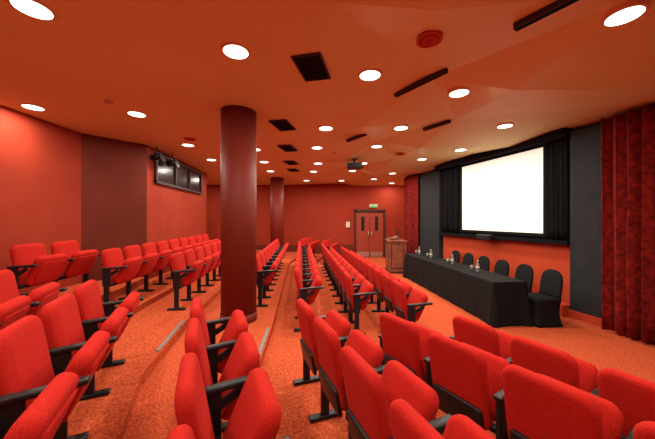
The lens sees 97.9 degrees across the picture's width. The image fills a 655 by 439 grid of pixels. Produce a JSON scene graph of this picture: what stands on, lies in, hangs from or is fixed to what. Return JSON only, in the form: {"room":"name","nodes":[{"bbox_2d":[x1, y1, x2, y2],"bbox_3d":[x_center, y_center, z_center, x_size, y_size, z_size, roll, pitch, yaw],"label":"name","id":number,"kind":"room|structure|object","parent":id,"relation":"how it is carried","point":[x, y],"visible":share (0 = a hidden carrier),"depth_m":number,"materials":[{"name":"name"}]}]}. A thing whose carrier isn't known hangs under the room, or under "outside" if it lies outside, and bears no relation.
{"room":"lecture hall","nodes":[
{"label":"lecture hall","id":0,"kind":"room"},
{"bbox_2d":[0,105,80,293],"bbox_3d":[-4.925,0.160,1.300,0.150,3.980,8.800,0,0,0],"label":"wall","id":1,"kind":"structure","parent":0,"point":[40,160],"depth_m":4.75,"materials":[{"name":"red paint"}]},
{"bbox_2d":[81,133,206,282],"bbox_3d":[-5.560,0.160,8.100,2.880,3.980,5.000,0,0,0],"label":"wall","id":2,"kind":"structure","parent":0,"point":[122,205],"depth_m":6.21,"materials":[{"name":"red paint"}]},
{"bbox_2d":[154,153,201,194],"bbox_3d":[-4.256,-1.245,8.365,0.066,0.750,3.150,0,0,-5],"label":"window","id":3,"kind":"structure","parent":2,"relation":"in","point":[185,178],"depth_m":8.11,"materials":[{"name":"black glass"}]},
{"bbox_2d":[207,183,403,256],"bbox_3d":[-1.500,0.160,14.075,11.000,3.980,0.150,0,0,0],"label":"wall","id":4,"kind":"structure","parent":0,"point":[320,212],"depth_m":14.00,"materials":[{"name":"red paint"}]},
{"bbox_2d":[0,0,654,185],"bbox_3d":[0.050,-1.700,5.550,14.300,0.170,17.500,0,0,0],"label":"ceiling","id":5,"kind":"structure","parent":0,"point":[163,60],"depth_m":3.36,"materials":[{"name":"paint"}]},
{"bbox_2d":[6,0,56,20],"bbox_3d":[-2.370,-1.734,2.290,0.290,0.091,0.290,0,0,0],"label":"recessed light","id":6,"kind":"object","parent":5,"relation":"in","point":[36,9],"visible":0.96,"depth_m":2.29,"materials":[{"name":"white plastic"}]},
{"bbox_2d":[19,103,46,110],"bbox_3d":[-4.450,-1.734,4.310,0.290,0.091,0.290,0,0,0],"label":"recessed light","id":7,"kind":"object","parent":5,"relation":"in","point":[25,105],"visible":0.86,"depth_m":4.30,"materials":[{"name":"white plastic"}]},
{"bbox_2d":[126,111,146,117],"bbox_3d":[-3.070,-1.734,4.590,0.290,0.091,0.290,0,0,0],"label":"recessed light","id":8,"kind":"object","parent":5,"relation":"in","point":[132,113],"visible":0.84,"depth_m":4.58,"materials":[{"name":"white plastic"}]},
{"bbox_2d":[150,146,164,161],"bbox_3d":[-3.936,-1.519,6.600,0.298,0.382,0.190,0,0,0],"label":"spotlight","id":9,"kind":"object","parent":5,"relation":"hanging from","point":[158,156],"visible":1,"depth_m":6.55,"materials":[{"name":"black metal"}]},
{"bbox_2d":[166,153,179,167],"bbox_3d":[-3.966,-1.519,7.300,0.298,0.382,0.190,0,0,0],"label":"spotlight","id":10,"kind":"object","parent":5,"relation":"hanging from","point":[170,162],"visible":0.98,"depth_m":7.24,"materials":[{"name":"black metal"}]},
{"bbox_2d":[220,42,250,59],"bbox_3d":[-0.920,-1.723,2.860,0.290,0.091,0.290,0,0,0],"label":"recessed light","id":11,"kind":"object","parent":5,"relation":"in","point":[233,50],"visible":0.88,"depth_m":2.83,"materials":[{"name":"white plastic"}]},
{"bbox_2d":[269,119,295,130],"bbox_3d":[-0.790,-1.670,5.070,0.318,0.020,0.540,0,0,12],"label":"ceiling vent","id":12,"kind":"object","parent":5,"relation":"in","point":[282,125],"depth_m":5.03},
{"bbox_2d":[277,145,297,151],"bbox_3d":[-0.940,-1.688,6.780,0.318,0.020,0.540,0,0,12],"label":"ceiling vent","id":13,"kind":"object","parent":5,"relation":"in","point":[287,148],"depth_m":6.76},
{"bbox_2d":[291,52,330,81],"bbox_3d":[-0.170,-1.689,3.180,0.318,0.020,0.540,0,0,12],"label":"ceiling vent","id":14,"kind":"object","parent":5,"relation":"in","point":[312,66],"depth_m":3.14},
{"bbox_2d":[318,125,333,130],"bbox_3d":[-0.030,-1.696,5.180,0.290,0.091,0.290,0,0,0],"label":"recessed light","id":15,"kind":"object","parent":5,"relation":"in","point":[321,127],"visible":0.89,"depth_m":5.17,"materials":[{"name":"white plastic"}]},
{"bbox_2d":[347,158,362,169],"bbox_3d":[0.767,-1.547,7.898,0.455,0.265,0.360,0,0,6],"label":"ceiling projector","id":16,"kind":"object","parent":5,"relation":"hanging from","point":[350,166],"depth_m":7.74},
{"bbox_2d":[346,134,366,141],"bbox_3d":[0.590,-1.690,5.870,0.061,0.054,0.600,0,0,-33],"label":"slot vent","id":17,"kind":"object","parent":5,"relation":"in","point":[360,135],"depth_m":5.85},
{"bbox_2d":[358,68,381,80],"bbox_3d":[0.510,-1.770,3.420,0.290,0.091,0.290,0,0,0],"label":"recessed light","id":18,"kind":"object","parent":5,"relation":"in","point":[371,74],"visible":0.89,"depth_m":3.39,"materials":[{"name":"white plastic"}]},
{"bbox_2d":[393,125,408,130],"bbox_3d":[1.350,-1.721,5.240,0.290,0.091,0.290,0,0,0],"label":"recessed light","id":19,"kind":"object","parent":5,"relation":"in","point":[399,127],"visible":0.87,"depth_m":5.19,"materials":[{"name":"white plastic"}]},
{"bbox_2d":[404,174,418,252],"bbox_3d":[3.191,0.080,10.763,0.158,3.460,0.947,0,0,-15],"label":"stage curtain","id":20,"kind":"object","parent":5,"relation":"hanging from","point":[411,183],"visible":0.83,"depth_m":10.74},
{"bbox_2d":[394,68,447,96],"bbox_3d":[1.170,-1.744,3.660,0.060,0.054,0.800,0,0,-33],"label":"slot vent","id":21,"kind":"object","parent":5,"relation":"in","point":[443,71],"depth_m":3.59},
{"bbox_2d":[416,30,442,47],"bbox_3d":[0.930,-1.643,2.600,0.230,0.036,0.230,0,0,0],"label":"ceiling speaker","id":22,"kind":"object","parent":5,"relation":"attached to","point":[430,38],"depth_m":2.57},
{"bbox_2d":[423,119,450,130],"bbox_3d":[2.000,-1.728,5.240,0.060,0.054,0.550,0,0,-33],"label":"slot vent","id":23,"kind":"object","parent":5,"relation":"in","point":[448,121],"depth_m":5.20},
{"bbox_2d":[447,87,470,97],"bbox_3d":[1.780,-1.750,3.860,0.290,0.091,0.290,0,0,0],"label":"recessed light","id":24,"kind":"object","parent":5,"relation":"in","point":[454,92],"visible":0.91,"depth_m":3.83,"materials":[{"name":"white plastic"}]},
{"bbox_2d":[496,122,513,128],"bbox_3d":[3.300,-1.778,5.300,0.290,0.091,0.290,0,0,0],"label":"recessed light","id":25,"kind":"object","parent":5,"relation":"in","point":[509,124],"visible":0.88,"depth_m":5.25,"materials":[{"name":"white plastic"}]},
{"bbox_2d":[513,0,578,31],"bbox_3d":[1.830,-1.679,2.200,0.060,0.054,0.700,0,0,-33],"label":"slot vent","id":26,"kind":"object","parent":5,"relation":"in","point":[557,5],"depth_m":2.31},
{"bbox_2d":[601,0,649,26],"bbox_3d":[2.520,-1.768,2.420,0.290,0.091,0.290,0,0,0],"label":"recessed light","id":27,"kind":"object","parent":5,"relation":"in","point":[628,11],"visible":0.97,"depth_m":2.38,"materials":[{"name":"white plastic"}]},
{"bbox_2d":[601,105,654,342],"bbox_3d":[4.793,0.070,4.041,0.263,3.480,1.410,0,0,-14],"label":"stage curtain","id":28,"kind":"object","parent":5,"relation":"hanging from","point":[628,139],"visible":1,"depth_m":4.36,"materials":[{"name":"fabric"}]},
{"bbox_2d":[58,250,654,438],"bbox_3d":[0.100,1.700,5.550,14.200,0.900,17.300,0,0,0],"label":"floor","id":29,"kind":"structure","parent":0,"point":[139,404],"depth_m":3.77,"materials":[{"name":"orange carpet"}]},
{"bbox_2d":[0,295,40,329],"bbox_3d":[-2.590,0.926,2.135,0.446,0.907,0.630,0,0,-25],"label":"seat","id":30,"kind":"object","parent":29,"relation":"on","point":[12,310],"visible":0.71,"depth_m":2.19,"materials":[{"name":"fabric"}]},
{"bbox_2d":[0,269,66,316],"bbox_3d":[-2.837,0.926,2.669,0.446,0.907,0.575,0,0,-25],"label":"seat","id":31,"kind":"object","parent":29,"relation":"on","point":[48,292],"visible":0.36,"depth_m":2.63,"materials":[{"name":"fabric"}]},
{"bbox_2d":[7,243,75,297],"bbox_3d":[-4.018,0.796,4.000,0.446,0.907,0.630,0,0,0],"label":"seat","id":32,"kind":"object","parent":29,"relation":"on","point":[31,266],"visible":0.84,"depth_m":3.88,"materials":[{"name":"fabric"}]},
{"bbox_2d":[0,372,90,438],"bbox_3d":[-1.320,1.026,1.135,0.446,0.907,0.630,0,0,-25],"label":"seat","id":33,"kind":"object","parent":29,"relation":"on","point":[45,414],"visible":1,"depth_m":1.22,"materials":[{"name":"fabric"}]},
{"bbox_2d":[0,315,117,438],"bbox_3d":[-1.567,1.026,1.669,0.446,0.907,0.575,0,0,-25],"label":"seat","id":34,"kind":"object","parent":29,"relation":"on","point":[26,360],"visible":0.66,"depth_m":1.59,"materials":[{"name":"fabric"}]},
{"bbox_2d":[50,240,100,282],"bbox_3d":[-4.018,0.796,4.588,0.446,0.907,0.575,0,0,0],"label":"seat","id":35,"kind":"object","parent":29,"relation":"on","point":[85,260],"visible":0.81,"depth_m":4.49,"materials":[{"name":"fabric"}]},
{"bbox_2d":[39,293,132,400],"bbox_3d":[-1.801,1.026,2.177,0.446,0.907,0.575,0,0,-25],"label":"seat","id":36,"kind":"object","parent":29,"relation":"on","point":[60,318],"visible":0.56,"depth_m":2.08,"materials":[{"name":"fabric"}]},
{"bbox_2d":[73,280,143,367],"bbox_3d":[-2.036,1.026,2.686,0.446,0.907,0.575,0,0,-25],"label":"seat","id":37,"kind":"object","parent":29,"relation":"on","point":[87,294],"visible":0.43,"depth_m":2.61,"materials":[{"name":"fabric"}]},
{"bbox_2d":[101,248,147,308],"bbox_3d":[-3.329,0.926,4.652,0.446,0.907,0.630,0,0,-5],"label":"seat","id":38,"kind":"object","parent":29,"relation":"on","point":[116,270],"visible":0.93,"depth_m":4.49,"materials":[{"name":"fabric"}]},
{"bbox_2d":[123,245,162,291],"bbox_3d":[-3.381,0.926,5.237,0.446,0.907,0.575,0,0,-5],"label":"seat","id":39,"kind":"object","parent":29,"relation":"on","point":[132,251],"visible":0.78,"depth_m":5.16,"materials":[{"name":"fabric"}]},
{"bbox_2d":[141,242,173,284],"bbox_3d":[-3.432,0.926,5.795,0.446,0.907,0.575,0,0,-5],"label":"seat","id":40,"kind":"object","parent":29,"relation":"on","point":[147,248],"visible":0.71,"depth_m":5.71,"materials":[{"name":"fabric"}]},
{"bbox_2d":[155,320,184,350],"bbox_3d":[-2.005,1.474,3.675,0.045,0.012,0.969,0,0,-11],"label":"trim","id":41,"kind":"structure","parent":29,"relation":"on","point":[170,335],"depth_m":3.58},
{"bbox_2d":[156,240,184,278],"bbox_3d":[-3.482,0.926,6.352,0.446,0.907,0.575,0,0,-5],"label":"seat","id":42,"kind":"object","parent":29,"relation":"on","point":[160,245],"visible":0.36,"depth_m":6.22,"materials":[{"name":"fabric"}]},
{"bbox_2d":[168,239,193,249],"bbox_3d":[-3.532,0.926,6.910,0.446,0.907,0.575,0,0,-5],"label":"seat","id":43,"kind":"object","parent":29,"relation":"on","point":[173,243],"visible":0.22,"depth_m":6.77,"materials":[{"name":"fabric"}]},
{"bbox_2d":[167,252,206,310],"bbox_3d":[-2.419,1.026,4.946,0.446,0.907,0.630,0,0,-7],"label":"seat","id":44,"kind":"object","parent":29,"relation":"on","point":[183,274],"visible":0.97,"depth_m":4.75,"materials":[{"name":"fabric"}]},
{"bbox_2d":[179,237,200,247],"bbox_3d":[-3.582,0.926,7.468,0.446,0.907,0.575,0,0,-5],"label":"seat","id":45,"kind":"object","parent":29,"relation":"on","point":[183,242],"visible":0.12,"depth_m":7.32,"materials":[{"name":"fabric"}]},
{"bbox_2d":[187,236,207,245],"bbox_3d":[-3.632,0.926,8.026,0.446,0.907,0.575,0,0,-5],"label":"seat","id":46,"kind":"object","parent":29,"relation":"on","point":[191,240],"visible":0.21,"depth_m":7.88,"materials":[{"name":"fabric"}]},
{"bbox_2d":[183,249,214,292],"bbox_3d":[-2.489,1.026,5.529,0.446,0.907,0.575,0,0,-7],"label":"seat","id":47,"kind":"object","parent":29,"relation":"on","point":[189,255],"visible":0.48,"depth_m":5.46,"materials":[{"name":"fabric"}]},
{"bbox_2d":[195,235,213,243],"bbox_3d":[-3.683,0.926,8.583,0.446,0.907,0.575,0,0,-5],"label":"seat","id":48,"kind":"object","parent":29,"relation":"on","point":[199,239],"visible":0.19,"depth_m":8.44,"materials":[{"name":"fabric"}]},
{"bbox_2d":[194,246,220,285],"bbox_3d":[-2.556,1.026,6.085,0.446,0.907,0.575,0,0,-7],"label":"seat","id":49,"kind":"object","parent":29,"relation":"on","point":[199,252],"visible":0.4,"depth_m":6.01,"materials":[{"name":"fabric"}]},
{"bbox_2d":[202,244,220,280],"bbox_3d":[-2.623,1.026,6.641,0.446,0.907,0.575,0,0,-7],"label":"seat","id":50,"kind":"object","parent":29,"relation":"on","point":[207,248],"visible":0.38,"depth_m":6.55,"materials":[{"name":"fabric"}]},
{"bbox_2d":[210,242,220,275],"bbox_3d":[-2.689,1.026,7.197,0.446,0.907,0.575,0,0,-7],"label":"seat","id":51,"kind":"object","parent":29,"relation":"on","point":[214,248],"visible":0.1,"depth_m":7.13,"materials":[{"name":"fabric"}]},
{"bbox_2d":[190,297,247,373],"bbox_3d":[-0.915,1.127,2.424,0.446,0.907,0.575,0,0,-23],"label":"seat","id":52,"kind":"object","parent":29,"relation":"on","point":[233,325],"visible":0.45,"depth_m":2.36,"materials":[{"name":"fabric"}]},
{"bbox_2d":[184,318,259,431],"bbox_3d":[-0.697,1.127,1.908,0.446,0.907,0.575,0,0,-23],"label":"seat","id":53,"kind":"object","parent":29,"relation":"on","point":[243,351],"visible":0.44,"depth_m":1.84,"materials":[{"name":"fabric"}]},
{"bbox_2d":[174,352,281,438],"bbox_3d":[-0.478,1.127,1.392,0.446,0.907,0.575,0,0,-23],"label":"seat","id":54,"kind":"object","parent":29,"relation":"on","point":[257,412],"visible":0.98,"depth_m":1.33,"materials":[{"name":"fabric"}]},
{"bbox_2d":[167,424,289,438],"bbox_3d":[-0.249,1.127,0.852,0.446,0.907,0.630,0,0,-23],"label":"seat","id":55,"kind":"object","parent":29,"relation":"on","point":[184,431],"visible":1,"depth_m":0.91,"materials":[{"name":"fabric"}]},
{"bbox_2d":[220,105,256,323],"bbox_3d":[-1.400,-0.050,4.500,0.556,3.400,0.556,0,0,0],"label":"round column","id":56,"kind":"structure","parent":29,"relation":"on","point":[238,123],"depth_m":4.26,"materials":[{"name":"paint"}]},
{"bbox_2d":[258,327,269,354],"bbox_3d":[-0.815,1.574,3.525,0.045,0.012,1.253,0,0,-4],"label":"trim","id":57,"kind":"structure","parent":29,"relation":"on","point":[268,328],"depth_m":3.69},
{"bbox_2d":[256,254,278,306],"bbox_3d":[-1.169,1.127,5.462,0.446,0.907,0.630,0,0,-5],"label":"seat","id":58,"kind":"object","parent":29,"relation":"on","point":[264,276],"visible":0.93,"depth_m":5.25,"materials":[{"name":"fabric"}]},
{"bbox_2d":[258,251,280,290],"bbox_3d":[-1.221,1.127,6.047,0.446,0.907,0.575,0,0,-5],"label":"seat","id":59,"kind":"object","parent":29,"relation":"on","point":[264,263],"visible":0.38,"depth_m":6.04,"materials":[{"name":"fabric"}]},
{"bbox_2d":[262,248,282,284],"bbox_3d":[-1.272,1.127,6.605,0.446,0.907,0.575,0,0,-5],"label":"seat","id":60,"kind":"object","parent":29,"relation":"on","point":[267,259],"visible":0.36,"depth_m":6.59,"materials":[{"name":"fabric"}]},
{"bbox_2d":[265,246,283,279],"bbox_3d":[-1.322,1.127,7.162,0.446,0.907,0.575,0,0,-5],"label":"seat","id":61,"kind":"object","parent":29,"relation":"on","point":[267,247],"visible":0.28,"depth_m":7.13,"materials":[{"name":"fabric"}]},
{"bbox_2d":[270,177,283,257],"bbox_3d":[-2.070,-0.050,11.700,0.556,3.400,0.556,0,0,0],"label":"round column","id":62,"kind":"structure","parent":29,"relation":"on","point":[276,183],"depth_m":11.47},
{"bbox_2d":[268,244,285,275],"bbox_3d":[-1.372,1.127,7.720,0.446,0.907,0.575,0,0,-5],"label":"seat","id":63,"kind":"object","parent":29,"relation":"on","point":[269,245],"visible":0.38,"depth_m":7.69,"materials":[{"name":"fabric"}]},
{"bbox_2d":[296,254,316,277],"bbox_3d":[-0.462,1.226,6.292,0.446,0.907,0.575,0,0,-5],"label":"seat","id":64,"kind":"object","parent":29,"relation":"on","point":[313,262],"visible":0.23,"depth_m":6.29,"materials":[{"name":"fabric"}]},
{"bbox_2d":[296,257,317,299],"bbox_3d":[-0.411,1.226,5.735,0.446,0.907,0.575,0,0,-5],"label":"seat","id":65,"kind":"object","parent":29,"relation":"on","point":[314,266],"visible":0.27,"depth_m":5.72,"materials":[{"name":"fabric"}]},
{"bbox_2d":[295,261,319,305],"bbox_3d":[-0.361,1.226,5.177,0.446,0.907,0.575,0,0,-5],"label":"seat","id":66,"kind":"object","parent":29,"relation":"on","point":[315,272],"visible":0.29,"depth_m":5.17,"materials":[{"name":"fabric"}]},
{"bbox_2d":[301,238,313,247],"bbox_3d":[-0.821,1.226,11.474,0.446,0.907,0.630,0,0,11],"label":"seat","id":67,"kind":"object","parent":29,"relation":"on","point":[303,243],"visible":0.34,"depth_m":11.35,"materials":[{"name":"fabric"}]},
{"bbox_2d":[294,266,323,331],"bbox_3d":[-0.309,1.226,4.592,0.446,0.907,0.630,0,0,-5],"label":"seat","id":68,"kind":"object","parent":29,"relation":"on","point":[315,284],"visible":0.76,"depth_m":4.38,"materials":[{"name":"fabric"}]},
{"bbox_2d":[293,298,350,385],"bbox_3d":[-0.052,1.226,2.736,0.446,0.907,0.575,0,0,-20],"label":"seat","id":69,"kind":"object","parent":29,"relation":"on","point":[305,313],"visible":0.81,"depth_m":2.61,"materials":[{"name":"fabric"}]},
{"bbox_2d":[323,246,337,273],"bbox_3d":[0.097,1.317,9.101,0.446,0.907,0.575,0,0,-5],"label":"seat","id":70,"kind":"object","parent":29,"relation":"on","point":[324,247],"visible":0.41,"depth_m":9.12,"materials":[{"name":"fabric"}]},
{"bbox_2d":[326,250,342,280],"bbox_3d":[0.198,1.317,7.986,0.446,0.907,0.575,0,0,-5],"label":"seat","id":71,"kind":"object","parent":29,"relation":"on","point":[339,257],"visible":0.39,"depth_m":7.96,"materials":[{"name":"fabric"}]},
{"bbox_2d":[328,252,345,284],"bbox_3d":[0.248,1.317,7.428,0.446,0.907,0.575,0,0,-5],"label":"seat","id":72,"kind":"object","parent":29,"relation":"on","point":[342,260],"visible":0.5,"depth_m":7.36,"materials":[{"name":"fabric"}]},
{"bbox_2d":[330,255,348,290],"bbox_3d":[0.298,1.317,6.870,0.446,0.907,0.575,0,0,-5],"label":"seat","id":73,"kind":"object","parent":29,"relation":"on","point":[345,263],"visible":0.48,"depth_m":6.84,"materials":[{"name":"fabric"}]},
{"bbox_2d":[332,258,353,296],"bbox_3d":[0.348,1.317,6.312,0.446,0.907,0.575,0,0,-5],"label":"seat","id":74,"kind":"object","parent":29,"relation":"on","point":[349,267],"visible":0.47,"depth_m":6.25,"materials":[{"name":"fabric"}]},
{"bbox_2d":[308,317,383,422],"bbox_3d":[0.143,1.226,2.211,0.446,0.907,0.575,0,0,-20],"label":"seat","id":75,"kind":"object","parent":29,"relation":"on","point":[329,345],"visible":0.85,"depth_m":2.09,"materials":[{"name":"fabric"}]},
{"bbox_2d":[335,262,358,303],"bbox_3d":[0.399,1.317,5.755,0.446,0.907,0.575,0,0,-5],"label":"seat","id":76,"kind":"object","parent":29,"relation":"on","point":[354,272],"visible":0.48,"depth_m":5.69,"materials":[{"name":"fabric"}]},
{"bbox_2d":[338,266,365,312],"bbox_3d":[0.449,1.317,5.197,0.446,0.907,0.575,0,0,-5],"label":"seat","id":77,"kind":"object","parent":29,"relation":"on","point":[359,278],"visible":0.56,"depth_m":5.14,"materials":[{"name":"fabric"}]},
{"bbox_2d":[343,271,376,334],"bbox_3d":[0.501,1.317,4.612,0.446,0.907,0.630,0,0,-5],"label":"seat","id":78,"kind":"object","parent":29,"relation":"on","point":[356,302],"visible":0.92,"depth_m":4.40,"materials":[{"name":"fabric"}]},
{"bbox_2d":[352,254,369,270],"bbox_3d":[0.914,1.397,7.714,0.446,0.907,0.575,0,0,-6],"label":"seat","id":79,"kind":"object","parent":29,"relation":"on","point":[354,256],"visible":0.26,"depth_m":7.56,"materials":[{"name":"fabric"}]},
{"bbox_2d":[356,257,375,275],"bbox_3d":[0.970,1.397,7.157,0.446,0.907,0.575,0,0,-6],"label":"seat","id":80,"kind":"object","parent":29,"relation":"on","point":[358,259],"visible":0.25,"depth_m":7.02,"materials":[{"name":"fabric"}]},
{"bbox_2d":[361,260,382,280],"bbox_3d":[1.026,1.397,6.599,0.446,0.907,0.575,0,0,-6],"label":"seat","id":81,"kind":"object","parent":29,"relation":"on","point":[364,263],"visible":0.31,"depth_m":6.45,"materials":[{"name":"fabric"}]},
{"bbox_2d":[367,263,390,303],"bbox_3d":[1.081,1.397,6.042,0.446,0.907,0.575,0,0,-6],"label":"seat","id":82,"kind":"object","parent":29,"relation":"on","point":[370,267],"visible":0.44,"depth_m":5.94,"materials":[{"name":"fabric"}]},
{"bbox_2d":[372,268,400,311],"bbox_3d":[1.137,1.397,5.485,0.446,0.907,0.575,0,0,-6],"label":"seat","id":83,"kind":"object","parent":29,"relation":"on","point":[379,288],"visible":0.64,"depth_m":5.41,"materials":[{"name":"fabric"}]},
{"bbox_2d":[340,346,438,438],"bbox_3d":[0.339,1.226,1.687,0.446,0.907,0.575,0,0,-20],"label":"seat","id":84,"kind":"object","parent":29,"relation":"on","point":[369,397],"visible":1,"depth_m":1.58,"materials":[{"name":"fabric"}]},
{"bbox_2d":[385,230,407,273],"bbox_3d":[2.450,1.101,10.250,0.680,1.498,1.040,0,0,6],"label":"lectern","id":85,"kind":"object","parent":29,"relation":"on","point":[395,247],"visible":0.88,"depth_m":9.78,"materials":[{"name":"brown wood"}]},
{"bbox_2d":[381,273,412,312],"bbox_3d":[1.193,1.397,4.928,0.446,0.907,0.575,0,0,-6],"label":"seat","id":86,"kind":"object","parent":29,"relation":"on","point":[389,300],"visible":0.62,"depth_m":4.78,"materials":[{"name":"fabric"}]},
{"bbox_2d":[378,312,440,382],"bbox_3d":[0.762,1.317,2.636,0.446,0.907,0.575,0,0,-31],"label":"seat","id":87,"kind":"object","parent":29,"relation":"on","point":[403,341],"visible":0.59,"depth_m":2.50,"materials":[{"name":"fabric"}]},
{"bbox_2d":[392,280,432,322],"bbox_3d":[1.251,1.397,4.343,0.446,0.907,0.630,0,0,-6],"label":"seat","id":88,"kind":"object","parent":29,"relation":"on","point":[411,309],"visible":0.78,"depth_m":4.15,"materials":[{"name":"fabric"}]},
{"bbox_2d":[389,399,494,438],"bbox_3d":[0.544,1.226,1.136,0.446,0.907,0.630,0,0,-20],"label":"seat","id":89,"kind":"object","parent":29,"relation":"on","point":[406,422],"visible":1,"depth_m":1.22,"materials":[{"name":"fabric"}]},
{"bbox_2d":[450,250,459,262],"bbox_3d":[3.533,1.375,8.351,0.526,0.940,0.500,0,0,-5],"label":"banquet chair","id":90,"kind":"object","parent":29,"relation":"on","point":[456,254],"visible":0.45,"depth_m":8.28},
{"bbox_2d":[424,333,510,433],"bbox_3d":[1.048,1.317,2.154,0.446,0.907,0.575,0,0,-31],"label":"seat","id":91,"kind":"object","parent":29,"relation":"on","point":[465,378],"visible":0.71,"depth_m":2.01,"materials":[{"name":"fabric"}]},
{"bbox_2d":[403,253,532,327],"bbox_3d":[2.985,1.464,7.074,0.803,0.759,4.448,0,0,-5],"label":"draped table","id":92,"kind":"object","parent":29,"relation":"on","point":[498,300],"visible":0.94,"depth_m":5.50,"materials":[{"name":"fabric"}]},
{"bbox_2d":[462,253,473,265],"bbox_3d":[3.591,1.375,7.701,0.526,0.940,0.500,0,0,-5],"label":"banquet chair","id":93,"kind":"object","parent":29,"relation":"on","point":[468,259],"visible":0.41,"depth_m":7.67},
{"bbox_2d":[449,315,513,358],"bbox_3d":[1.517,1.397,2.773,0.446,0.907,0.575,0,0,-27],"label":"seat","id":94,"kind":"object","parent":29,"relation":"on","point":[482,336],"visible":0.3,"depth_m":2.64,"materials":[{"name":"fabric"}]},
{"bbox_2d":[478,256,489,270],"bbox_3d":[3.650,1.375,7.051,0.526,0.940,0.500,0,0,-5],"label":"banquet chair","id":95,"kind":"object","parent":29,"relation":"on","point":[484,262],"visible":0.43,"depth_m":6.99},
{"bbox_2d":[494,259,508,276],"bbox_3d":[3.708,1.375,6.401,0.526,0.940,0.500,0,0,-5],"label":"banquet chair","id":96,"kind":"object","parent":29,"relation":"on","point":[501,266],"visible":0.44,"depth_m":6.37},
{"bbox_2d":[515,264,533,292],"bbox_3d":[3.767,1.375,5.751,0.526,0.940,0.500,0,0,-5],"label":"banquet chair","id":97,"kind":"object","parent":29,"relation":"on","point":[524,272],"visible":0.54,"depth_m":5.69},
{"bbox_2d":[528,269,563,327],"bbox_3d":[3.823,1.375,5.121,0.526,0.940,0.500,0,0,-5],"label":"banquet chair","id":98,"kind":"object","parent":29,"relation":"on","point":[545,303],"visible":0.9,"depth_m":4.94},
{"bbox_2d":[506,336,598,392],"bbox_3d":[1.770,1.397,2.274,0.446,0.907,0.575,0,0,-27],"label":"seat","id":99,"kind":"object","parent":29,"relation":"on","point":[534,356],"visible":0.4,"depth_m":2.13,"materials":[{"name":"fabric"}]},
{"bbox_2d":[493,364,623,438],"bbox_3d":[1.334,1.317,1.673,0.446,0.907,0.575,0,0,-31],"label":"seat","id":100,"kind":"object","parent":29,"relation":"on","point":[530,404],"visible":1,"depth_m":1.55,"materials":[{"name":"fabric"}]},
{"bbox_2d":[559,301,569,316],"bbox_3d":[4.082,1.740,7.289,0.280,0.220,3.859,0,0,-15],"label":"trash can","id":101,"kind":"object","parent":29,"relation":"on","point":[564,307],"visible":0.21,"depth_m":5.42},
{"bbox_2d":[590,368,654,438],"bbox_3d":[2.023,1.397,1.774,0.446,0.907,0.575,0,0,-27],"label":"seat","id":102,"kind":"object","parent":29,"relation":"on","point":[634,396],"visible":0.46,"depth_m":1.73,"materials":[{"name":"fabric"}]},
{"bbox_2d":[625,421,654,438],"bbox_3d":[1.633,1.317,1.167,0.446,0.907,0.630,0,0,-31],"label":"seat","id":103,"kind":"object","parent":29,"relation":"on","point":[644,429],"visible":1,"depth_m":1.22,"materials":[{"name":"fabric"}]},
{"bbox_2d":[420,170,442,257],"bbox_3d":[3.541,0.075,9.757,0.137,3.450,1.086,0,0,-15],"label":"panel","id":104,"kind":"object","parent":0,"point":[430,181],"visible":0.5,"depth_m":9.61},
{"bbox_2d":[407,122,600,246],"bbox_3d":[5.129,0.160,4.158,0.340,3.980,15.000,0,0,-15],"label":"wall screen","id":105,"kind":"object","parent":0,"point":[599,122],"depth_m":6.75,"materials":[{"name":"fabric"}]},
{"bbox_2d":[439,232,569,244],"bbox_3d":[4.158,0.450,7.309,0.197,0.080,3.859,0,0,-15],"label":"sill","id":106,"kind":"structure","parent":105,"relation":"attached to","point":[522,239],"depth_m":6.38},
{"bbox_2d":[476,234,493,239],"bbox_3d":[4.006,0.450,7.231,0.197,0.130,0.420,0,0,-15],"label":"speaker","id":107,"kind":"object","parent":106,"relation":"on","point":[478,236],"visible":1,"depth_m":7.13},
{"bbox_2d":[435,127,575,170],"bbox_3d":[4.106,-1.670,7.311,0.297,0.200,3.931,0,0,-15],"label":"valance","id":108,"kind":"object","parent":105,"relation":"attached to","point":[562,133],"visible":0.57,"depth_m":6.48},
{"bbox_2d":[441,166,458,232],"bbox_3d":[3.762,-0.585,8.755,0.098,1.950,0.806,0,0,-14],"label":"drape","id":109,"kind":"object","parent":108,"relation":"hanging from","point":[450,177],"visible":1,"depth_m":8.71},
{"bbox_2d":[548,138,568,239],"bbox_3d":[4.584,-0.585,5.657,0.097,1.950,0.396,0,0,-12],"label":"drape","id":110,"kind":"object","parent":108,"relation":"hanging from","point":[558,228],"visible":1,"depth_m":5.64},
{"bbox_2d":[443,235,569,303],"bbox_3d":[4.236,1.160,7.346,0.027,1.340,3.828,0,0,-15],"label":"wall","id":111,"kind":"structure","parent":105,"relation":"attached to","point":[541,257],"depth_m":6.57,"materials":[{"name":"paint"}]},
{"bbox_2d":[568,309,654,343],"bbox_3d":[4.946,1.780,4.355,0.187,0.140,2.235,0,0,-15],"label":"baseboard","id":112,"kind":"structure","parent":105,"relation":"attached to","point":[576,315],"depth_m":5.13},
{"bbox_2d":[570,123,601,318],"bbox_3d":[4.962,0.020,4.354,0.157,3.380,2.224,0,0,-15],"label":"wall panel","id":113,"kind":"object","parent":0,"point":[585,143],"visible":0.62,"depth_m":5.14,"materials":[{"name":"fabric"}]},
{"bbox_3d":[3.675,0.160,12.700,0.950,3.980,2.800,0,0,0],"label":"wall","id":114,"kind":"structure","parent":0,"visible":0},
{"bbox_2d":[256,245,353,255],"bbox_3d":[-2.810,1.550,13.985,8.180,0.600,0.030,0,0,0],"label":"baseboard","id":115,"kind":"structure","parent":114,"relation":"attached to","point":[291,248],"depth_m":13.97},
{"bbox_2d":[354,209,384,256],"bbox_3d":[2.060,0.680,13.919,1.480,2.340,0.122,0,0,0],"label":"door","id":116,"kind":"structure","parent":114,"relation":"in","point":[369,228],"depth_m":13.92,"materials":[{"name":"red wood"}]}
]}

